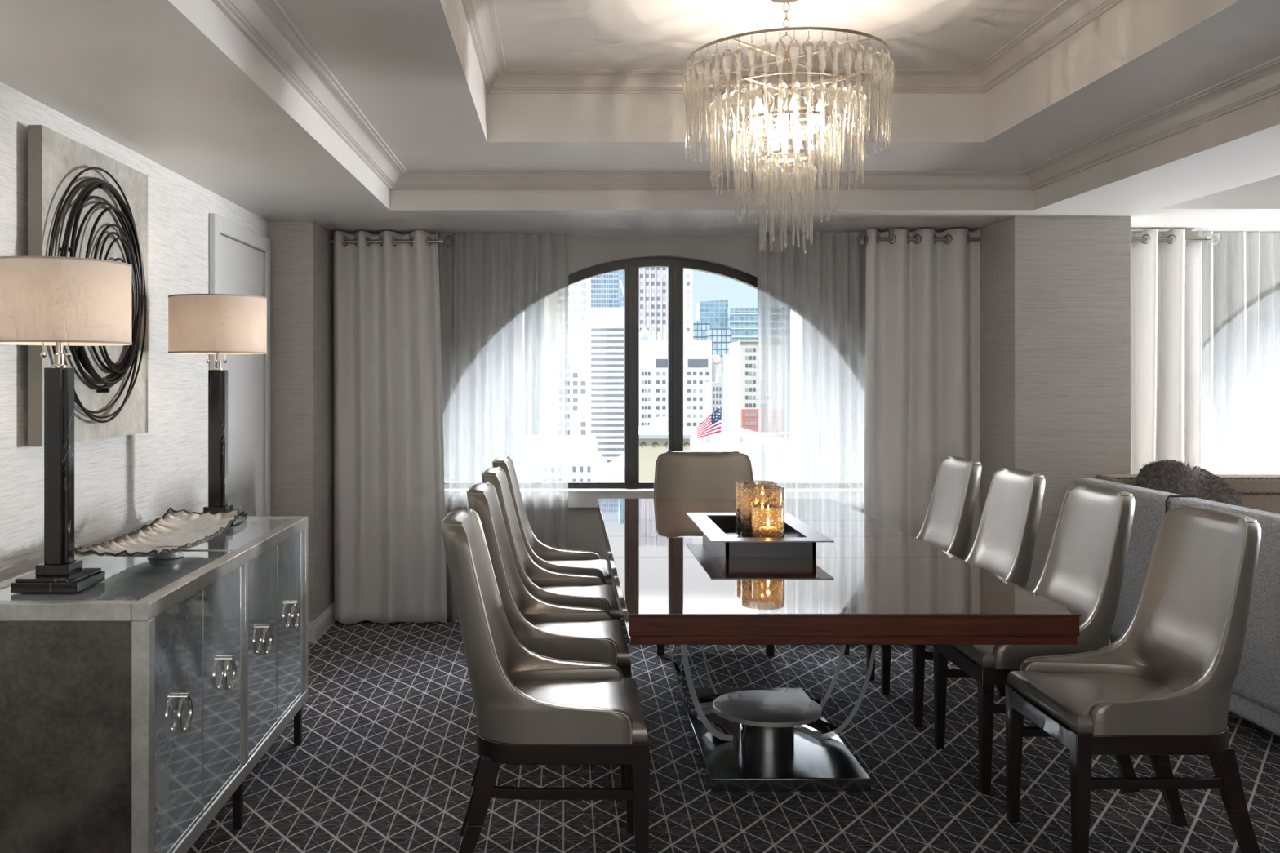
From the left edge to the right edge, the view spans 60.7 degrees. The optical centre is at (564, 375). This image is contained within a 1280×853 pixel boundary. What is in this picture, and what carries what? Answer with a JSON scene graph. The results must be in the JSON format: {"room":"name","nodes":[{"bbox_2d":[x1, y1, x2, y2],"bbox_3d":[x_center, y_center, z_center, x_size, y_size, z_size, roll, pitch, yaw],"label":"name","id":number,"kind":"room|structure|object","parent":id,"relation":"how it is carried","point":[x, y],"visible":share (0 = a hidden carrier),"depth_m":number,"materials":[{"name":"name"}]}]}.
{"room":"dining room","nodes":[
{"label":"dining room","id":0,"kind":"room"},
{"bbox_2d":[0,81,266,582],"bbox_3d":[-1.635,0.287,2.025,0.100,2.266,9.250,0,0,0],"label":"wall","id":1,"kind":"structure","parent":0,"point":[122,484],"depth_m":3.95,"materials":[{"name":"paint"}]},
{"bbox_2d":[27,124,147,446],"bbox_3d":[-1.532,-0.261,3.567,0.106,0.938,0.816,0,0,0],"label":"wall sculpture","id":2,"kind":"object","parent":1,"relation":"attached to","point":[83,202],"visible":0.76,"depth_m":3.49,"materials":[{"name":"black metal"}]},
{"bbox_2d":[208,213,270,515],"bbox_3d":[-1.570,0.348,5.308,0.030,2.143,0.915,0,0,0],"label":"door","id":3,"kind":"structure","parent":1,"relation":"in","point":[235,268],"depth_m":5.35,"materials":[{"name":"paint"}]},
{"bbox_2d":[266,220,333,622],"bbox_3d":[-1.462,0.297,6.125,0.245,2.246,0.650,0,0,0],"label":"wall","id":4,"kind":"structure","parent":0,"point":[302,309],"depth_m":5.80,"materials":[{"name":"paint"}]},
{"bbox_2d":[307,622,312,642],"bbox_3d":[-1.462,1.367,5.791,0.245,0.105,0.018,0,0,0],"label":"baseboard","id":5,"kind":"structure","parent":4,"relation":"attached to","point":[309,624],"depth_m":5.78,"materials":[{"name":"white paint"}]},
{"bbox_2d":[311,601,335,642],"bbox_3d":[-1.331,1.367,6.091,0.018,0.105,0.618,0,0,0],"label":"baseboard","id":6,"kind":"structure","parent":4,"relation":"attached to","point":[325,620],"depth_m":5.97,"materials":[{"name":"white paint"}]},
{"bbox_2d":[0,0,1279,235],"bbox_3d":[2.808,-1.058,2.050,8.885,0.464,9.400,0,0,0],"label":"ceiling","id":7,"kind":"structure","parent":0,"point":[175,83],"depth_m":4.15,"materials":[{"name":"paint"}]},
{"bbox_2d":[328,230,453,247],"bbox_3d":[-0.984,-0.778,6.200,0.705,0.096,0.066,0,0,0],"label":"curtain rod","id":8,"kind":"object","parent":7,"relation":"attached to","point":[448,241],"visible":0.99,"depth_m":6.19,"materials":[{"name":"silver metal"}]},
{"bbox_2d":[333,230,447,624],"bbox_3d":[-0.992,0.299,6.196,0.648,2.235,0.109,0,0,-1],"label":"curtain","id":9,"kind":"object","parent":8,"relation":"hanging from","point":[389,553],"visible":1,"depth_m":6.20,"materials":[{"name":"fabric"}]},
{"bbox_2d":[353,233,568,619],"bbox_3d":[-0.627,0.296,6.321,1.305,2.236,0.073,0,0,0],"label":"sheer curtain","id":10,"kind":"object","parent":7,"relation":"hanging from","point":[504,298],"visible":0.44,"depth_m":6.32,"materials":[{"name":"white fabric"}]},
{"bbox_2d":[211,0,1279,190],"bbox_3d":[0.739,-0.966,3.670,3.222,0.078,3.540,0,0,0],"label":"trim","id":11,"kind":"structure","parent":7,"relation":"attached to","point":[264,24],"depth_m":4.59,"materials":[{"name":"paint"}]},
{"bbox_2d":[682,0,894,253],"bbox_3d":[0.756,-0.854,3.700,0.701,0.872,0.704,0,0,4],"label":"chandelier","id":12,"kind":"object","parent":7,"relation":"hanging from","point":[765,147],"visible":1,"depth_m":3.54,"materials":[{"name":"clear glass"}]},
{"bbox_2d":[461,0,1123,93],"bbox_3d":[0.739,-1.252,3.692,2.143,0.076,1.985,0,0,0],"label":"trim","id":13,"kind":"structure","parent":7,"relation":"attached to","point":[1067,18],"depth_m":4.60,"materials":[{"name":"paint"}]},
{"bbox_2d":[756,231,884,513],"bbox_3d":[1.706,0.296,6.240,1.202,2.236,0.072,0,0,0],"label":"sheer curtain","id":14,"kind":"object","parent":7,"relation":"hanging from","point":[811,304],"visible":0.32,"depth_m":6.24,"materials":[{"name":"white fabric"}]},
{"bbox_2d":[857,227,981,245],"bbox_3d":[1.989,-0.778,6.100,0.683,0.096,0.066,0,0,0],"label":"curtain rod","id":15,"kind":"object","parent":7,"relation":"attached to","point":[863,238],"visible":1,"depth_m":6.09,"materials":[{"name":"silver metal"}]},
{"bbox_2d":[863,227,980,559],"bbox_3d":[2.013,0.299,6.094,0.663,2.235,0.114,0,0,0],"label":"curtain","id":16,"kind":"object","parent":15,"relation":"hanging from","point":[922,359],"visible":0.7,"depth_m":6.09,"materials":[{"name":"fabric"}]},
{"bbox_2d":[1131,227,1222,245],"bbox_3d":[3.310,-0.778,6.100,0.740,0.096,0.066,0,0,0],"label":"curtain rod","id":17,"kind":"object","parent":7,"relation":"attached to","point":[1215,238],"visible":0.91,"depth_m":6.09,"materials":[{"name":"silver metal"}]},
{"bbox_2d":[1130,228,1201,474],"bbox_3d":[3.340,0.299,6.095,0.468,2.235,0.112,0,0,0],"label":"curtain","id":18,"kind":"object","parent":17,"relation":"hanging from","point":[1166,277],"visible":0.56,"depth_m":6.11,"materials":[{"name":"fabric"}]},
{"bbox_2d":[1159,231,1279,474],"bbox_3d":[3.867,0.296,6.240,1.773,2.236,0.074,0,0,0],"label":"sheer curtain","id":19,"kind":"object","parent":7,"relation":"hanging from","point":[1241,273],"visible":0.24,"depth_m":6.24,"materials":[{"name":"white fabric"}]},
{"bbox_2d":[568,235,757,597],"bbox_3d":[2.808,0.287,6.550,8.785,2.266,0.200,0,0,0],"label":"wall","id":20,"kind":"structure","parent":0,"point":[585,533],"depth_m":6.45,"materials":[{"name":"paint"}]},
{"bbox_2d":[616,597,622,615],"bbox_3d":[0.497,1.367,6.441,3.674,0.105,0.018,0,0,0],"label":"baseboard","id":21,"kind":"structure","parent":20,"relation":"attached to","point":[617,598],"depth_m":6.43,"materials":[{"name":"white paint"}]},
{"bbox_2d":[568,257,757,488],"bbox_3d":[0.574,-0.016,6.548,2.907,1.388,0.105,0,0,0],"label":"window","id":22,"kind":"structure","parent":20,"relation":"in","point":[675,266],"depth_m":6.51,"materials":[{"name":"brown metal"}]},
{"bbox_2d":[568,489,757,507],"bbox_3d":[0.497,0.728,6.420,3.674,0.100,0.060,0,0,0],"label":"trim","id":23,"kind":"structure","parent":20,"relation":"attached to","point":[576,498],"depth_m":6.41,"materials":[{"name":"white paint"}]},
{"bbox_2d":[186,615,1279,852],"bbox_3d":[2.808,1.445,1.975,8.985,0.050,9.350,0,0,0],"label":"floor","id":24,"kind":"structure","parent":0,"point":[386,760],"depth_m":3.80,"materials":[{"name":"carpet"}]},
{"bbox_2d":[0,515,307,852],"bbox_3d":[-1.234,0.983,3.410,0.513,0.874,1.620,0,0,0],"label":"sideboard","id":25,"kind":"object","parent":24,"relation":"on","point":[135,703],"visible":0.98,"depth_m":2.71,"materials":[{"name":"silver metal"}]},
{"bbox_2d":[0,255,132,592],"bbox_3d":[-1.306,0.128,2.815,0.350,0.836,0.350,0,0,0],"label":"table lamp","id":26,"kind":"object","parent":25,"relation":"on","point":[59,301],"visible":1,"depth_m":2.74,"materials":[{"name":"beige fabric"}]},
{"bbox_2d":[74,506,239,559],"bbox_3d":[-1.213,0.496,3.312,0.279,0.101,0.763,0,0,0],"label":"dish","id":27,"kind":"object","parent":25,"relation":"on","point":[168,535],"visible":1,"depth_m":3.42,"materials":[{"name":"silver metal"}]},
{"bbox_2d":[168,293,266,525],"bbox_3d":[-1.285,0.128,4.040,0.350,0.836,0.350,0,0,0],"label":"table lamp","id":28,"kind":"object","parent":25,"relation":"on","point":[217,324],"visible":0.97,"depth_m":3.94,"materials":[{"name":"beige fabric"}]},
{"bbox_2d":[440,507,649,852],"bbox_3d":[-0.060,0.913,3.166,0.578,1.014,0.491,0,0,0],"label":"dining chair","id":29,"kind":"object","parent":24,"relation":"on","point":[531,708],"visible":1,"depth_m":2.95,"materials":[{"name":"beige leather"}]},
{"bbox_2d":[466,482,631,787],"bbox_3d":[-0.060,0.913,3.972,0.578,1.014,0.491,0,0,0],"label":"dining chair","id":30,"kind":"object","parent":24,"relation":"on","point":[559,632],"visible":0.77,"depth_m":3.77,"materials":[{"name":"beige leather"}]},
{"bbox_2d":[481,466,620,620],"bbox_3d":[-0.060,0.913,4.662,0.578,1.014,0.491,0,0,0],"label":"dining chair","id":31,"kind":"object","parent":24,"relation":"on","point":[546,585],"visible":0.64,"depth_m":4.72,"materials":[{"name":"beige leather"}]},
{"bbox_2d":[492,455,613,586],"bbox_3d":[-0.060,0.913,5.332,0.578,1.014,0.491,0,0,0],"label":"dining chair","id":32,"kind":"object","parent":24,"relation":"on","point":[550,558],"visible":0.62,"depth_m":5.42,"materials":[{"name":"beige leather"}]},
{"bbox_2d":[653,451,773,656],"bbox_3d":[0.765,0.920,5.788,0.606,0.999,0.578,0,0,0],"label":"dining chair","id":33,"kind":"object","parent":24,"relation":"on","point":[677,474],"visible":0.35,"depth_m":5.98,"materials":[{"name":"beige leather"}]},
{"bbox_2d":[597,498,1080,791],"bbox_3d":[0.802,1.040,4.419,1.253,0.760,2.820,0,0,0],"label":"dining table","id":34,"kind":"object","parent":24,"relation":"on","point":[877,583],"visible":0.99,"depth_m":3.71,"materials":[{"name":"brown wood"}]},
{"bbox_2d":[686,512,834,557],"bbox_3d":[0.743,0.625,4.280,0.438,0.069,0.800,0,0,0],"label":"tray","id":35,"kind":"object","parent":34,"relation":"on","point":[800,540],"visible":0.81,"depth_m":3.95,"materials":[{"name":"grey metal"}]},
{"bbox_2d":[735,480,777,537],"bbox_3d":[0.773,0.538,4.385,0.164,0.215,0.164,0,0,0],"label":"candle holder","id":36,"kind":"object","parent":35,"relation":"on","point":[739,484],"visible":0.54,"depth_m":4.36,"materials":[{"name":"gold glass"}]},
{"bbox_2d":[749,497,768,533],"bbox_3d":[0.773,0.564,4.385,0.095,0.145,0.095,0,0,0],"label":"pillar candle","id":37,"kind":"object","parent":36,"relation":"in","point":[756,500],"visible":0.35,"depth_m":4.35,"materials":[{"name":"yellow wax"}]},
{"bbox_2d":[741,484,783,537],"bbox_3d":[0.765,0.538,4.205,0.164,0.215,0.164,0,0,0],"label":"candle holder","id":38,"kind":"object","parent":35,"relation":"in","point":[745,510],"visible":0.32,"depth_m":4.17,"materials":[{"name":"gold glass"}]},
{"bbox_2d":[750,503,774,537],"bbox_3d":[0.765,0.564,4.205,0.095,0.145,0.095,0,0,0],"label":"pillar candle","id":39,"kind":"object","parent":38,"relation":"in","point":[763,517],"visible":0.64,"depth_m":4.16,"materials":[{"name":"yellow wax"}]},
{"bbox_2d":[751,504,784,537],"bbox_3d":[0.759,0.567,4.055,0.120,0.159,0.120,0,0,0],"label":"candle holder","id":40,"kind":"object","parent":35,"relation":"on","point":[780,510],"visible":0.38,"depth_m":4.03,"materials":[{"name":"gold glass"}]},
{"bbox_2d":[758,519,777,537],"bbox_3d":[0.759,0.584,4.055,0.070,0.105,0.070,0,0,0],"label":"pillar candle","id":41,"kind":"object","parent":40,"relation":"in","point":[766,531],"visible":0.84,"depth_m":4.03,"materials":[{"name":"brown wax"}]},
{"bbox_2d":[844,456,982,680],"bbox_3d":[1.700,0.913,5.303,0.578,1.014,0.491,0,0,0],"label":"dining chair","id":42,"kind":"object","parent":24,"relation":"on","point":[947,524],"visible":0.45,"depth_m":5.25,"materials":[{"name":"beige leather"}]},
{"bbox_2d":[880,467,1045,728],"bbox_3d":[1.700,0.913,4.623,0.578,1.014,0.491,0,0,0],"label":"dining chair","id":43,"kind":"object","parent":24,"relation":"on","point":[1003,545],"visible":0.48,"depth_m":4.57,"materials":[{"name":"beige leather"}]},
{"bbox_2d":[933,483,1140,794],"bbox_3d":[1.700,0.913,3.923,0.578,1.014,0.491,0,0,0],"label":"dining chair","id":44,"kind":"object","parent":24,"relation":"on","point":[1082,572],"visible":0.62,"depth_m":3.79,"materials":[{"name":"beige leather"}]},
{"bbox_2d":[1004,505,1261,852],"bbox_3d":[1.700,0.913,3.243,0.578,1.014,0.491,0,0,0],"label":"dining chair","id":45,"kind":"object","parent":24,"relation":"on","point":[1162,689],"visible":1,"depth_m":3.14,"materials":[{"name":"beige leather"}]},
{"bbox_2d":[1074,474,1279,736],"bbox_3d":[4.087,0.963,3.580,3.026,0.915,3.960,0,0,0],"label":"sectional sofa","id":46,"kind":"object","parent":24,"relation":"on","point":[1255,698],"visible":0.45,"depth_m":4.21,"materials":[{"name":"grey fabric"}]},
{"bbox_2d":[1094,474,1279,514],"bbox_3d":[3.272,0.797,5.480,1.145,0.585,0.160,0,0,0],"label":"sofa back","id":47,"kind":"object","parent":46,"relation":"on","point":[1257,491],"depth_m":5.40,"materials":[{"name":"grey fabric"}]},
{"bbox_2d":[1133,459,1244,506],"bbox_3d":[3.003,0.674,5.239,0.550,0.549,0.256,0,0,5],"label":"fur pillow","id":48,"kind":"object","parent":46,"relation":"on","point":[1171,476],"visible":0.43,"depth_m":5.21,"materials":[{"name":"grey fur"}]},
{"bbox_2d":[970,216,1130,591],"bbox_3d":[2.635,0.297,6.045,0.601,2.246,0.810,0,0,0],"label":"wall column","id":49,"kind":"structure","parent":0,"point":[1055,390],"depth_m":5.64,"materials":[{"name":"paper"}]},
{"label":"outside","id":50,"kind":"structure","parent":0,"visible":0},
{"bbox_2d":[683,427,757,481],"bbox_3d":[15.356,18.068,97.500,11.587,26.705,25.000,0,0,0],"label":"flat roof","id":51,"kind":"structure","parent":50,"point":[744,441],"depth_m":85.68,"materials":[{"name":"white concrete"}]},
{"bbox_2d":[708,435,711,442],"bbox_3d":[11.481,5.045,86.000,0.360,0.660,0.342,0,0,0],"label":"vent","id":52,"kind":"object","parent":51,"relation":"attached to","point":[709,436],"depth_m":85.89,"materials":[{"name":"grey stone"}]},
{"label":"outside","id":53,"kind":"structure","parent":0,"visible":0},
{"bbox_3d":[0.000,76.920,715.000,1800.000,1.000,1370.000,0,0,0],"label":"ground","id":54,"kind":"structure","parent":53,"visible":0},
{"bbox_2d":[568,277,591,435],"bbox_3d":[1.433,-10.540,512.250,21.365,173.920,25.500,0,0,0],"label":"building","id":55,"kind":"structure","parent":54,"relation":"on","point":[580,292],"depth_m":499.98,"materials":[{"name":"beige concrete"}]},
{"bbox_2d":[568,435,607,481],"bbox_3d":[0.080,41.900,125.515,9.400,69.040,12.970,0,0,0],"label":"office building","id":56,"kind":"structure","parent":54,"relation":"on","point":[584,460],"depth_m":120.01,"materials":[{"name":"white concrete"}]},
{"bbox_2d":[591,271,617,307],"bbox_3d":[30.745,-15.540,872.500,24.510,183.920,25.000,0,0,0],"label":"tower","id":57,"kind":"structure","parent":54,"relation":"on","point":[604,287],"depth_m":860.09,"materials":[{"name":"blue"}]},
{"bbox_2d":[591,307,624,463],"bbox_3d":[26.100,19.460,612.350,23.400,113.920,25.300,0,0,0],"label":"striped tower","id":58,"kind":"structure","parent":54,"relation":"on","point":[607,324],"depth_m":599.71,"materials":[{"name":"white concrete"}]},
{"bbox_2d":[617,270,624,307],"bbox_3d":[47.557,-17.815,841.322,11.956,188.470,27.356,0,0,0],"label":"glass tower","id":59,"kind":"structure","parent":54,"relation":"on","point":[620,273],"depth_m":829.98,"materials":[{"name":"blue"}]},
{"bbox_2d":[639,267,693,340],"bbox_3d":[60.225,-12.940,671.800,35.310,178.720,26.400,0,0,0],"label":"stone tower","id":60,"kind":"structure","parent":54,"relation":"on","point":[653,282],"depth_m":659.94,"materials":[{"name":"grey"}]},
{"bbox_2d":[639,312,711,427],"bbox_3d":[42.210,25.926,434.850,29.400,100.988,30.300,0,0,0],"label":"office block","id":61,"kind":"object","parent":54,"relation":"on","point":[653,354],"visible":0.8,"depth_m":420.00,"materials":[{"name":"concrete"},{"name":"glass"}]},
{"bbox_2d":[693,320,709,340],"bbox_3d":[104.580,17.460,842.500,12.450,117.920,25.000,0,0,0],"label":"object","id":62,"kind":"structure","parent":54,"relation":"on","point":[700,327],"depth_m":829.98,"materials":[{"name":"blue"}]},
{"bbox_2d":[696,299,728,328],"bbox_3d":[123.750,6.935,912.500,23.400,138.970,25.000,0,0,0],"label":"tower","id":63,"kind":"structure","parent":54,"relation":"on","point":[714,312],"depth_m":900.05,"materials":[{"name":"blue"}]},
{"bbox_2d":[704,374,723,427],"bbox_3d":[56.390,38.013,398.915,7.479,76.813,18.170,0,0,0],"label":"block","id":64,"kind":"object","parent":54,"relation":"on","point":[713,391],"visible":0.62,"depth_m":390.05,"materials":[{"name":"white concrete"}]},
{"bbox_2d":[711,354,721,382],"bbox_3d":[59.452,34.146,427.755,3.942,84.548,6.490,0,0,0],"label":"clock tower","id":65,"kind":"structure","parent":54,"relation":"on","point":[716,359],"depth_m":425.05,"materials":[{"name":"white concrete"}]},
{"bbox_2d":[712,355,720,363],"bbox_3d":[59.458,-6.162,424.681,3.220,3.220,0.342,0,0,0],"label":"clock","id":66,"kind":"object","parent":65,"relation":"on","point":[716,358],"depth_m":424.84,"materials":[{"name":"white"}]},
{"bbox_2d":[706,328,732,374],"bbox_3d":[115.200,21.010,812.500,16.000,110.820,25.000,0,0,0],"label":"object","id":67,"kind":"structure","parent":54,"relation":"on","point":[721,339],"depth_m":799.93,"materials":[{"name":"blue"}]},
{"bbox_2d":[723,353,728,427],"bbox_3d":[51.350,34.960,332.500,3.575,82.920,15.000,0,0,0],"label":"block","id":68,"kind":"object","parent":54,"relation":"on","point":[726,357],"visible":0.07,"depth_m":333.46,"materials":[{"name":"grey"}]},
{"bbox_2d":[725,307,757,342],"bbox_3d":[162.140,10.930,892.000,56.760,130.980,26.000,0,0,0],"label":"slab","id":69,"kind":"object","parent":54,"relation":"on","point":[743,322],"visible":0.21,"depth_m":880.06,"materials":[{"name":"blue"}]},
{"bbox_2d":[728,339,757,432],"bbox_3d":[54.268,33.335,309.500,12.364,86.170,21.000,0,0,0],"label":"block","id":70,"kind":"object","parent":54,"relation":"on","point":[743,353],"visible":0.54,"depth_m":300.01,"materials":[{"name":"beige concrete"}]},
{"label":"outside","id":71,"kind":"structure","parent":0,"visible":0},
{"bbox_2d":[639,417,691,481],"bbox_3d":[5.403,16.929,64.750,3.104,28.982,10.500,0,0,0],"label":"building","id":72,"kind":"structure","parent":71,"point":[653,438],"depth_m":60.01,"materials":[{"name":"beige concrete"}]},
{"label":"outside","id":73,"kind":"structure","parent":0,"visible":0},
{"bbox_2d":[694,400,723,451],"bbox_3d":[11.160,4.023,84.007,2.160,4.218,0.629,0,0,0],"label":"flag","id":74,"kind":"object","parent":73,"point":[712,424],"visible":1,"depth_m":84.03,"materials":[{"name":"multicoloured fabric"}]},
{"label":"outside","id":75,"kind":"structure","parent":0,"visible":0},
{"bbox_2d":[591,453,624,481],"bbox_3d":[3.815,13.422,73.850,3.780,15.995,8.300,0,0,0],"label":"gabled roof","id":76,"kind":"structure","parent":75,"point":[614,471],"depth_m":72.40,"materials":[{"name":"beige"}]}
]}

